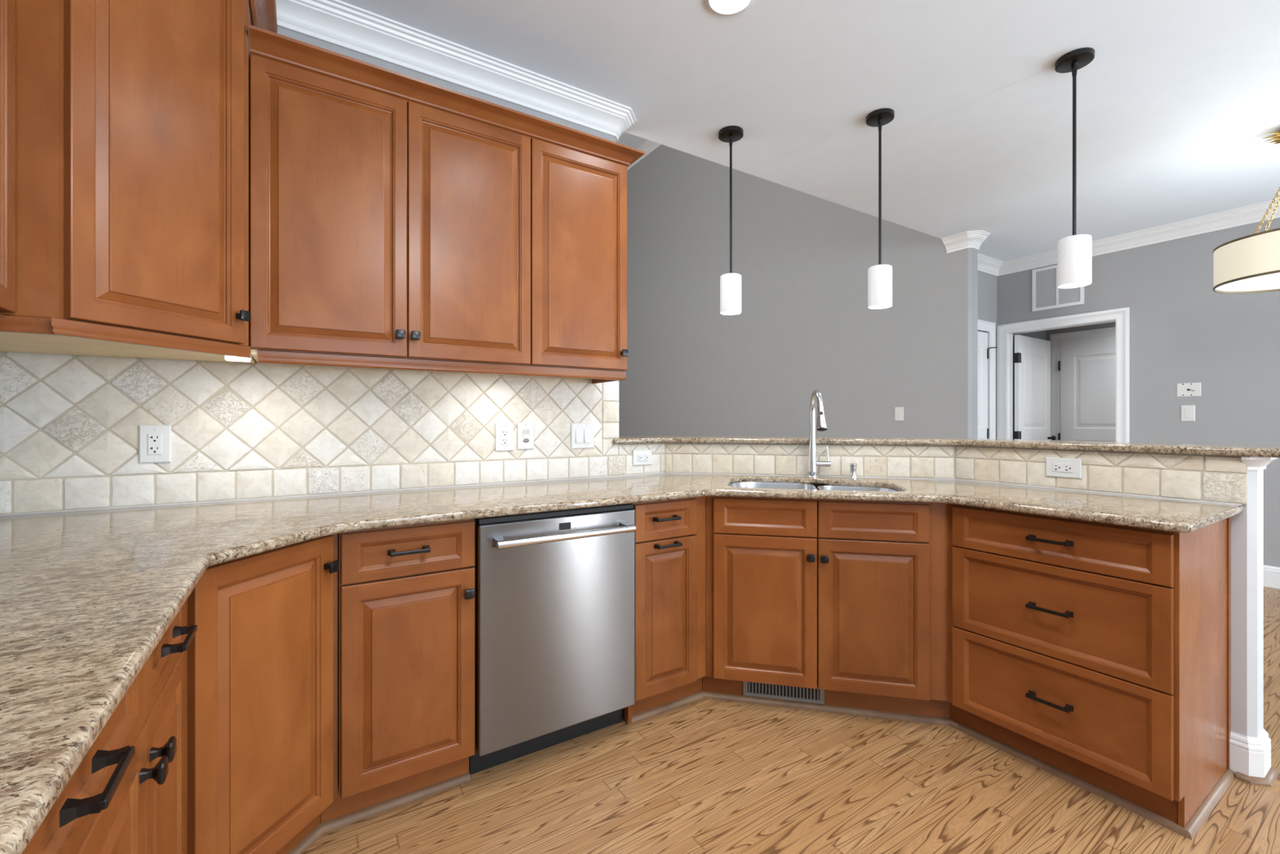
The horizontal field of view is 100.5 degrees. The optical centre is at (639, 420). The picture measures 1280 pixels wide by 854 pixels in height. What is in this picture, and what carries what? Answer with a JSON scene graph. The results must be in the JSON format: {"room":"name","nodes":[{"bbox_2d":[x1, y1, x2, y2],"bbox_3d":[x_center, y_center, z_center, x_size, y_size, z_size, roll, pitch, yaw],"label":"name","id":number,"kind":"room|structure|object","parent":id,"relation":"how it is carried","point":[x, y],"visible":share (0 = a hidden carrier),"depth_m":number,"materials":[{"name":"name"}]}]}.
{"room":"kitchen","nodes":[
{"label":"kitchen","id":0,"kind":"room"},
{"bbox_2d":[255,26,616,362],"bbox_3d":[-1.117,-0.182,2.141,2.315,2.740,0.108,0,0,-32],"label":"wall","id":1,"kind":"structure","parent":0,"point":[282,31],"depth_m":2.23,"materials":[{"name":"paint"}]},
{"bbox_2d":[0,0,277,363],"bbox_3d":[-1.421,-0.809,1.395,0.756,1.237,0.821,0,0,-32],"label":"upper cabinet","id":2,"kind":"object","parent":1,"relation":"attached to","point":[132,117],"visible":0.94,"depth_m":1.32,"materials":[{"name":"brown wood"}]},
{"bbox_2d":[223,354,251,361],"bbox_3d":[-1.233,-0.194,1.633,0.065,0.019,0.060,0,0,-32],"label":"light","id":3,"kind":"object","parent":2,"relation":"attached to","point":[226,357],"visible":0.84,"depth_m":1.61,"materials":[{"name":"white plastic"}]},
{"bbox_2d":[0,351,665,514],"bbox_3d":[-0.906,0.034,2.202,2.473,0.487,0.014,0,0,-32],"label":"backsplash","id":4,"kind":"structure","parent":1,"relation":"attached to","point":[69,424],"depth_m":1.93,"materials":[{"name":"tile"}]},
{"bbox_2d":[138,424,171,463],"bbox_3d":[-1.596,0.076,1.752,0.080,0.125,0.010,0,0,-32],"label":"wall outlet","id":5,"kind":"object","parent":4,"relation":"attached to","point":[154,441],"visible":1,"depth_m":1.75,"materials":[{"name":"white plastic"}]},
{"bbox_2d":[147,433,161,454],"bbox_3d":[-1.595,0.076,1.750,0.034,0.068,0.004,0,0,-32],"label":"receptacle","id":6,"kind":"object","parent":5,"relation":"attached to","point":[154,440],"depth_m":1.75,"materials":[{"name":"white plastic"}]},
{"bbox_2d":[495,422,513,451],"bbox_3d":[-0.605,0.072,2.380,0.083,0.124,0.010,0,0,-32],"label":"wall outlet","id":7,"kind":"object","parent":4,"relation":"attached to","point":[504,431],"visible":1,"depth_m":2.38,"materials":[{"name":"white plastic"}]},
{"bbox_2d":[501,429,508,444],"bbox_3d":[-0.604,0.072,2.378,0.034,0.068,0.004,0,0,-32],"label":"receptacle","id":8,"kind":"object","parent":7,"relation":"attached to","point":[504,433],"depth_m":2.38,"materials":[{"name":"white plastic"}]},
{"bbox_2d":[517,422,533,449],"bbox_3d":[-0.521,0.069,2.433,0.079,0.123,0.011,0,0,-32],"label":"dimmer switch","id":9,"kind":"object","parent":4,"relation":"attached to","point":[525,429],"visible":1,"depth_m":2.43,"materials":[{"name":"white plastic"}]},
{"bbox_2d":[570,422,594,448],"bbox_3d":[-0.276,0.072,2.586,0.124,0.124,0.014,0,0,-32],"label":"rocker switch","id":10,"kind":"object","parent":4,"relation":"attached to","point":[582,434],"visible":1,"depth_m":2.58,"materials":[{"name":"white plastic"}]},
{"bbox_2d":[632,449,652,465],"bbox_3d":[0.014,0.191,2.773,0.118,0.080,0.010,0,0,-32],"label":"wall outlet","id":11,"kind":"object","parent":4,"relation":"attached to","point":[640,457],"visible":1,"depth_m":2.77,"materials":[{"name":"white plastic"}]},
{"bbox_2d":[637,453,648,461],"bbox_3d":[0.015,0.191,2.771,0.068,0.034,0.004,0,0,-32],"label":"receptacle","id":12,"kind":"object","parent":11,"relation":"attached to","point":[641,457],"depth_m":2.77,"materials":[{"name":"white plastic"}]},
{"bbox_2d":[249,52,530,365],"bbox_3d":[-0.896,-0.677,2.007,0.910,0.939,0.349,0,0,-32],"label":"upper cabinet","id":13,"kind":"object","parent":1,"relation":"attached to","point":[381,224],"visible":0.98,"depth_m":1.84,"materials":[{"name":"brown wood"}]},
{"bbox_2d":[257,349,626,383],"bbox_3d":[-0.707,-0.203,2.148,1.341,0.040,0.290,0,0,-32],"label":"rail","id":14,"kind":"object","parent":13,"relation":"attached to","point":[273,357],"visible":1,"depth_m":1.94,"materials":[{"name":"brown wood"}]},
{"bbox_2d":[248,24,644,167],"bbox_3d":[-0.674,-1.161,2.134,1.418,0.060,0.369,0,0,-32],"label":"crown molding","id":15,"kind":"structure","parent":13,"relation":"attached to","point":[264,43],"depth_m":1.90,"materials":[{"name":"brown wood"}]},
{"bbox_2d":[275,0,635,142],"bbox_3d":[-0.998,-1.496,2.157,2.293,0.112,0.204,0,0,-32],"label":"trim","id":16,"kind":"structure","parent":1,"relation":"attached to","point":[338,23],"depth_m":2.22,"materials":[{"name":"white wood"}]},
{"bbox_2d":[528,137,628,370],"bbox_3d":[-0.322,-0.677,2.370,0.446,0.939,0.349,0,0,-32],"label":"upper cabinet","id":17,"kind":"object","parent":1,"relation":"attached to","point":[579,200],"visible":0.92,"depth_m":2.24,"materials":[{"name":"brown wood"}]},
{"bbox_2d":[0,472,1241,515],"bbox_3d":[-0.014,0.279,2.249,3.970,0.004,1.203,0,0,-3],"label":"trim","id":18,"kind":"structure","parent":1,"relation":"attached to","point":[655,473],"depth_m":2.10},
{"bbox_2d":[616,132,648,149],"bbox_3d":[-1.705,-4.452,5.774,6.500,0.080,6.660,0,0,-32],"label":"ceiling","id":19,"kind":"structure","parent":0,"point":[626,139],"depth_m":8.39,"materials":[{"name":"paint"}]},
{"bbox_2d":[302,586,1279,853],"bbox_3d":[1.009,1.218,4.013,9.200,0.060,12.700,0,0,-32],"label":"floor","id":20,"kind":"structure","parent":0,"point":[703,775],"depth_m":1.66,"materials":[{"name":"brown wood"}]},
{"bbox_2d":[22,665,168,853],"bbox_3d":[-0.849,0.749,0.429,0.634,0.879,0.574,0,0,-32],"label":"base cabinet","id":21,"kind":"object","parent":20,"relation":"on","point":[100,810],"visible":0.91,"depth_m":0.65,"materials":[{"name":"brown wood"}]},
{"bbox_2d":[142,602,197,853],"bbox_3d":[-1.104,0.749,0.830,0.634,0.879,0.372,0,0,-32],"label":"base cabinet","id":22,"kind":"object","parent":20,"relation":"on","point":[164,725],"visible":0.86,"depth_m":0.95,"materials":[{"name":"brown wood"}]},
{"bbox_2d":[185,533,338,853],"bbox_3d":[-1.325,0.749,1.395,0.917,0.879,0.920,0,0,-32],"label":"base cabinet","id":23,"kind":"object","parent":20,"relation":"on","point":[261,657],"visible":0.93,"depth_m":1.29,"materials":[{"name":"brown wood"}]},
{"bbox_2d":[0,473,1243,853],"bbox_3d":[0.377,0.294,1.097,3.478,0.028,3.250,0,0,-32],"label":"countertop","id":24,"kind":"structure","parent":23,"relation":"on","point":[87,597],"depth_m":1.18,"materials":[{"name":"stone"}]},
{"bbox_2d":[729,481,897,491],"bbox_3d":[0.768,0.413,2.403,0.751,0.210,0.491,0,0,13],"label":"sink","id":25,"kind":"object","parent":24,"relation":"in","point":[748,484],"visible":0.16,"depth_m":2.63,"materials":[{"name":"metal"}]},
{"bbox_2d":[806,389,830,477],"bbox_3d":[0.859,0.065,2.534,0.112,0.429,0.267,0,0,13],"label":"faucet","id":26,"kind":"object","parent":24,"relation":"on","point":[821,425],"visible":1,"depth_m":2.62,"materials":[{"name":"silver metal"}]},
{"bbox_2d":[848,462,857,479],"bbox_3d":[1.027,0.241,2.560,0.046,0.077,0.070,0,0,13],"label":"soap dispenser","id":27,"kind":"object","parent":24,"relation":"on","point":[853,466],"visible":1,"depth_m":2.56,"materials":[{"name":"silver metal"}]},
{"bbox_2d":[287,772,470,853],"bbox_3d":[-0.458,1.178,0.340,0.642,0.020,2.804,0,0,-17],"label":"trim","id":28,"kind":"structure","parent":20,"relation":"on","point":[338,822],"depth_m":1.61,"materials":[{"name":"brown wood"}]},
{"bbox_2d":[320,518,475,822],"bbox_3d":[-0.859,0.749,1.838,0.427,0.879,0.639,0,0,-32],"label":"base cabinet","id":29,"kind":"object","parent":20,"relation":"on","point":[406,593],"visible":0.94,"depth_m":1.60,"materials":[{"name":"brown wood"}]},
{"bbox_2d":[469,503,635,774],"bbox_3d":[-0.404,0.752,2.079,0.592,0.872,0.649,0,0,-32],"label":"dishwasher","id":30,"kind":"object","parent":20,"relation":"on","point":[555,590],"visible":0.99,"depth_m":1.84,"materials":[{"name":"metal"}]},
{"bbox_2d":[474,518,477,754],"bbox_3d":[-0.433,0.702,2.125,0.592,0.772,0.540,0,0,-32],"label":"tub","id":31,"kind":"object","parent":30,"relation":"in","point":[475,519],"depth_m":1.74,"materials":[{"name":"black metal"}]},
{"bbox_2d":[623,496,706,724],"bbox_3d":[-0.008,0.749,2.377,0.388,0.879,0.639,0,0,-32],"label":"base cabinet","id":32,"kind":"object","parent":20,"relation":"on","point":[670,535],"visible":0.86,"depth_m":2.12,"materials":[{"name":"brown wood"}]},
{"bbox_2d":[702,483,949,718],"bbox_3d":[0.783,0.749,2.378,0.968,0.879,0.580,0,0,13],"label":"base cabinet","id":33,"kind":"object","parent":20,"relation":"on","point":[846,599],"visible":0.94,"depth_m":2.12,"materials":[{"name":"brown wood"}]},
{"bbox_2d":[742,681,824,704],"bbox_3d":[0.598,1.125,2.226,0.327,0.079,0.006,0,0,13],"label":"floor register","id":34,"kind":"object","parent":33,"relation":"attached to","point":[750,689],"visible":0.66,"depth_m":2.22,"materials":[{"name":"grey metal"}]},
{"bbox_2d":[947,503,1231,827],"bbox_3d":[1.559,0.749,1.915,0.610,0.879,0.665,0,0,-32],"label":"base cabinet","id":35,"kind":"object","parent":20,"relation":"on","point":[1099,653],"visible":0.91,"depth_m":1.69,"materials":[{"name":"brown wood"}]},
{"bbox_2d":[618,144,977,438],"bbox_3d":[0.996,-1.612,7.302,0.120,5.600,6.730,0,0,-32],"label":"wall","id":36,"kind":"structure","parent":0,"point":[806,324],"depth_m":6.18,"materials":[{"name":"paint"}]},
{"bbox_2d":[626,139,661,170],"bbox_3d":[0.815,-4.342,7.383,0.100,0.140,6.400,0,0,-32],"label":"trim","id":37,"kind":"structure","parent":36,"relation":"attached to","point":[649,146],"depth_m":8.50,"materials":[{"name":"white wood"}]},
{"bbox_2d":[894,406,903,420],"bbox_3d":[2.409,-0.065,4.950,0.009,0.128,0.086,0,0,-32],"label":"light switch","id":38,"kind":"object","parent":36,"relation":"attached to","point":[899,411],"visible":1,"depth_m":4.95,"materials":[{"name":"white plastic"}]},
{"bbox_2d":[941,230,990,253],"bbox_3d":[2.733,-1.496,4.470,0.218,0.112,0.283,0,0,-32],"label":"trim","id":39,"kind":"structure","parent":36,"relation":"attached to","point":[967,239],"depth_m":4.44,"materials":[{"name":"white wood"}]},
{"bbox_2d":[339,0,1279,261],"bbox_3d":[2.321,-1.592,1.027,6.920,0.080,6.150,0,0,-32],"label":"ceiling","id":40,"kind":"structure","parent":0,"point":[1177,100],"depth_m":2.52,"materials":[{"name":"paint"}]},
{"bbox_2d":[705,0,754,16],"bbox_3d":[0.330,-1.544,1.945,0.184,0.013,0.184,0,0,-32],"label":"recessed light","id":41,"kind":"object","parent":40,"relation":"in","point":[721,7],"visible":1,"depth_m":1.98,"materials":[{"name":"white"}]},
{"bbox_2d":[718,125,743,315],"bbox_3d":[0.489,-1.065,2.865,0.134,0.971,0.134,0,0,-32],"label":"pendant light","id":42,"kind":"object","parent":40,"relation":"hanging from","point":[731,283],"visible":1,"depth_m":2.83,"materials":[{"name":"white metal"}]},
{"bbox_2d":[866,107,894,309],"bbox_3d":[1.220,-1.065,2.708,0.134,0.971,0.134,0,0,-32],"label":"pendant light","id":43,"kind":"object","parent":40,"relation":"hanging from","point":[879,276],"visible":1,"depth_m":2.68,"materials":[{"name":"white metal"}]},
{"bbox_2d":[1054,47,1094,288],"bbox_3d":[1.859,-1.065,2.279,0.134,0.971,0.134,0,0,-32],"label":"pendant light","id":44,"kind":"object","parent":40,"relation":"hanging from","point":[1074,252],"visible":1,"depth_m":2.26,"materials":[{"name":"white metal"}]},
{"bbox_2d":[1213,127,1279,293],"bbox_3d":[3.461,-1.146,2.797,0.616,0.810,0.616,0,0,44],"label":"drum chandelier","id":45,"kind":"object","parent":40,"relation":"hanging from","point":[1249,264],"visible":1,"depth_m":2.82,"materials":[{"name":"beige fabric"}]},
{"bbox_2d":[1215,272,1279,290],"bbox_3d":[3.461,-0.758,2.797,0.600,0.006,0.600,0,0,-32],"label":"diffuser","id":46,"kind":"object","parent":45,"relation":"attached to","point":[1238,281],"depth_m":2.90,"materials":[{"name":"white"}]},
{"bbox_2d":[634,443,1263,737],"bbox_3d":[1.072,0.653,2.547,2.512,1.070,0.655,0,0,24],"label":"wall","id":47,"kind":"structure","parent":0,"point":[1247,526],"depth_m":1.77,"materials":[{"name":"paint"}]},
{"bbox_2d":[664,443,955,478],"bbox_3d":[0.820,0.199,2.705,1.427,0.157,0.014,0,0,13],"label":"backsplash","id":48,"kind":"structure","parent":47,"relation":"attached to","point":[872,460],"depth_m":2.70,"materials":[{"name":"tile"}]},
{"bbox_2d":[625,691,1235,839],"bbox_3d":[0.970,1.178,1.949,2.034,0.020,0.431,0,0,20],"label":"trim","id":49,"kind":"structure","parent":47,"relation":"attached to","point":[1189,831],"depth_m":1.94,"materials":[{"name":"brown wood"}]},
{"bbox_2d":[613,435,1279,457],"bbox_3d":[1.149,0.103,2.568,2.922,0.028,0.951,0,0,26],"label":"countertop","id":50,"kind":"structure","parent":47,"relation":"on","point":[1255,451],"depth_m":2.40,"materials":[{"name":"stone"}]},
{"bbox_2d":[955,445,1247,504],"bbox_3d":[1.757,0.199,2.160,0.014,0.157,0.941,0,0,-32],"label":"backsplash","id":51,"kind":"structure","parent":47,"relation":"attached to","point":[1215,478],"depth_m":2.03,"materials":[{"name":"tile"}]},
{"bbox_2d":[1045,457,1081,479],"bbox_3d":[1.731,0.192,2.180,0.010,0.080,0.122,0,0,-32],"label":"wall outlet","id":52,"kind":"object","parent":51,"relation":"attached to","point":[1070,468],"visible":1,"depth_m":2.18,"materials":[{"name":"white plastic"}]},
{"bbox_2d":[1053,462,1072,472],"bbox_3d":[1.729,0.192,2.179,0.004,0.034,0.068,0,0,-32],"label":"receptacle","id":53,"kind":"object","parent":52,"relation":"attached to","point":[1057,467],"depth_m":2.18,"materials":[{"name":"white plastic"}]},
{"bbox_2d":[1229,728,1271,777],"bbox_3d":[1.870,1.118,2.119,0.163,0.140,0.821,0,0,-32],"label":"baseboard","id":54,"kind":"structure","parent":47,"relation":"attached to","point":[1249,756],"depth_m":1.76,"materials":[{"name":"white wood"}]},
{"bbox_2d":[1235,766,1278,786],"bbox_3d":[1.874,1.179,2.113,0.194,0.018,0.837,0,0,-32],"label":"trim","id":55,"kind":"structure","parent":47,"relation":"attached to","point":[1272,775],"depth_m":1.75,"materials":[{"name":"brown wood"}]},
{"bbox_2d":[1240,456,1277,470],"bbox_3d":[1.873,0.140,2.113,0.191,0.044,0.835,0,0,-32],"label":"trim","id":56,"kind":"structure","parent":47,"relation":"attached to","point":[1252,463],"depth_m":1.75,"materials":[{"name":"white wood"}]},
{"bbox_2d":[977,271,996,438],"bbox_3d":[3.089,-0.182,5.083,1.040,2.740,0.120,0,0,-32],"label":"wall","id":57,"kind":"structure","parent":0,"point":[987,283],"depth_m":5.21,"materials":[{"name":"paint"}]},
{"bbox_2d":[977,319,995,438],"bbox_3d":[3.146,0.111,5.035,0.845,2.155,0.022,0,0,-32],"label":"trim","id":58,"kind":"structure","parent":57,"relation":"attached to","point":[985,326],"depth_m":5.22,"materials":[{"name":"white wood"}]},
{"bbox_2d":[977,331,997,438],"bbox_3d":[3.117,0.160,5.013,0.802,2.040,0.096,0,0,-32],"label":"door","id":59,"kind":"structure","parent":57,"relation":"in","point":[983,350],"depth_m":5.16,"materials":[{"name":"white wood"}]},
{"bbox_2d":[1013,329,1047,344],"bbox_3d":[4.035,-0.062,5.626,0.900,2.500,0.115,0,0,-32],"label":"wall","id":60,"kind":"structure","parent":0,"point":[1042,335],"depth_m":5.68,"materials":[{"name":"paint"}]},
{"bbox_2d":[1047,321,1115,341],"bbox_3d":[4.917,-0.062,5.188,0.120,2.500,2.300,0,0,-32],"label":"wall","id":61,"kind":"structure","parent":0,"point":[1113,324],"depth_m":5.57,"materials":[{"name":"paint"}]},
{"bbox_2d":[1049,326,1115,439],"bbox_3d":[4.720,0.125,5.366,0.022,2.126,0.988,0,0,-32],"label":"trim","id":62,"kind":"structure","parent":61,"relation":"attached to","point":[1055,339],"depth_m":5.73,"materials":[{"name":"white wood"}]},
{"bbox_2d":[1057,335,1115,441],"bbox_3d":[4.720,0.165,5.377,0.053,2.030,0.815,0,0,-32],"label":"door","id":63,"kind":"structure","parent":61,"relation":"in","point":[1086,366],"depth_m":5.49,"materials":[{"name":"white wood"}]},
{"bbox_2d":[996,217,1279,567],"bbox_3d":[5.185,-0.182,2.859,0.120,2.740,6.120,0,0,-32],"label":"wall","id":64,"kind":"structure","parent":0,"point":[1182,330],"depth_m":4.14,"materials":[{"name":"paint"}]},
{"bbox_2d":[1013,334,1056,439],"bbox_3d":[4.033,0.172,5.424,0.780,2.033,0.105,0,0,-33],"label":"door","id":65,"kind":"structure","parent":64,"relation":"in","point":[1031,356],"depth_m":5.39,"materials":[{"name":"white wood"}]},
{"bbox_2d":[1031,264,1084,311],"bbox_3d":[3.825,-1.234,4.881,0.012,0.395,0.395,0,0,-32],"label":"air vent","id":66,"kind":"object","parent":64,"relation":"in","point":[1046,294],"visible":0.73,"depth_m":4.93,"materials":[{"name":"grey plastic"}]},
{"bbox_2d":[996,306,1129,441],"bbox_3d":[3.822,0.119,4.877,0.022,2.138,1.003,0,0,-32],"label":"trim","id":67,"kind":"structure","parent":64,"relation":"attached to","point":[1122,316],"depth_m":4.64,"materials":[{"name":"white wood"}]},
{"bbox_2d":[977,199,1279,276],"bbox_3d":[4.695,-1.496,2.549,1.040,0.112,5.880,0,0,-32],"label":"trim","id":68,"kind":"structure","parent":64,"relation":"attached to","point":[1254,213],"depth_m":4.31,"materials":[{"name":"white wood"}]},
{"bbox_2d":[1181,404,1195,421],"bbox_3d":[4.282,-0.059,4.163,0.009,0.125,0.078,0,0,-32],"label":"light switch","id":69,"kind":"object","parent":64,"relation":"attached to","point":[1188,411],"visible":1,"depth_m":4.16,"materials":[{"name":"white plastic"}]},
{"bbox_2d":[1177,382,1200,396],"bbox_3d":[4.281,-0.243,4.157,0.018,0.106,0.135,0,0,-32],"label":"backplate","id":70,"kind":"object","parent":64,"relation":"attached to","point":[1184,389],"visible":1,"depth_m":4.16,"materials":[{"name":"white plastic"}]},
{"bbox_2d":[1263,564,1279,588],"bbox_3d":[5.397,1.113,2.396,0.016,0.150,4.870,0,0,-32],"label":"baseboard","id":71,"kind":"structure","parent":64,"relation":"attached to","point":[1271,574],"depth_m":3.80,"materials":[{"name":"white wood"}]},
{"bbox_3d":[-0.502,-0.182,-0.879,0.120,2.740,5.652,0,0,-32],"label":"wall","id":72,"kind":"structure","parent":0,"visible":0},
{"bbox_2d":[0,0,15,330],"bbox_3d":[-1.252,-0.751,0.714,0.310,1.121,0.826,0,0,-32],"label":"upper cabinet","id":73,"kind":"object","parent":72,"relation":"attached to","point":[7,7],"visible":1,"depth_m":1.12,"materials":[{"name":"brown wood"}]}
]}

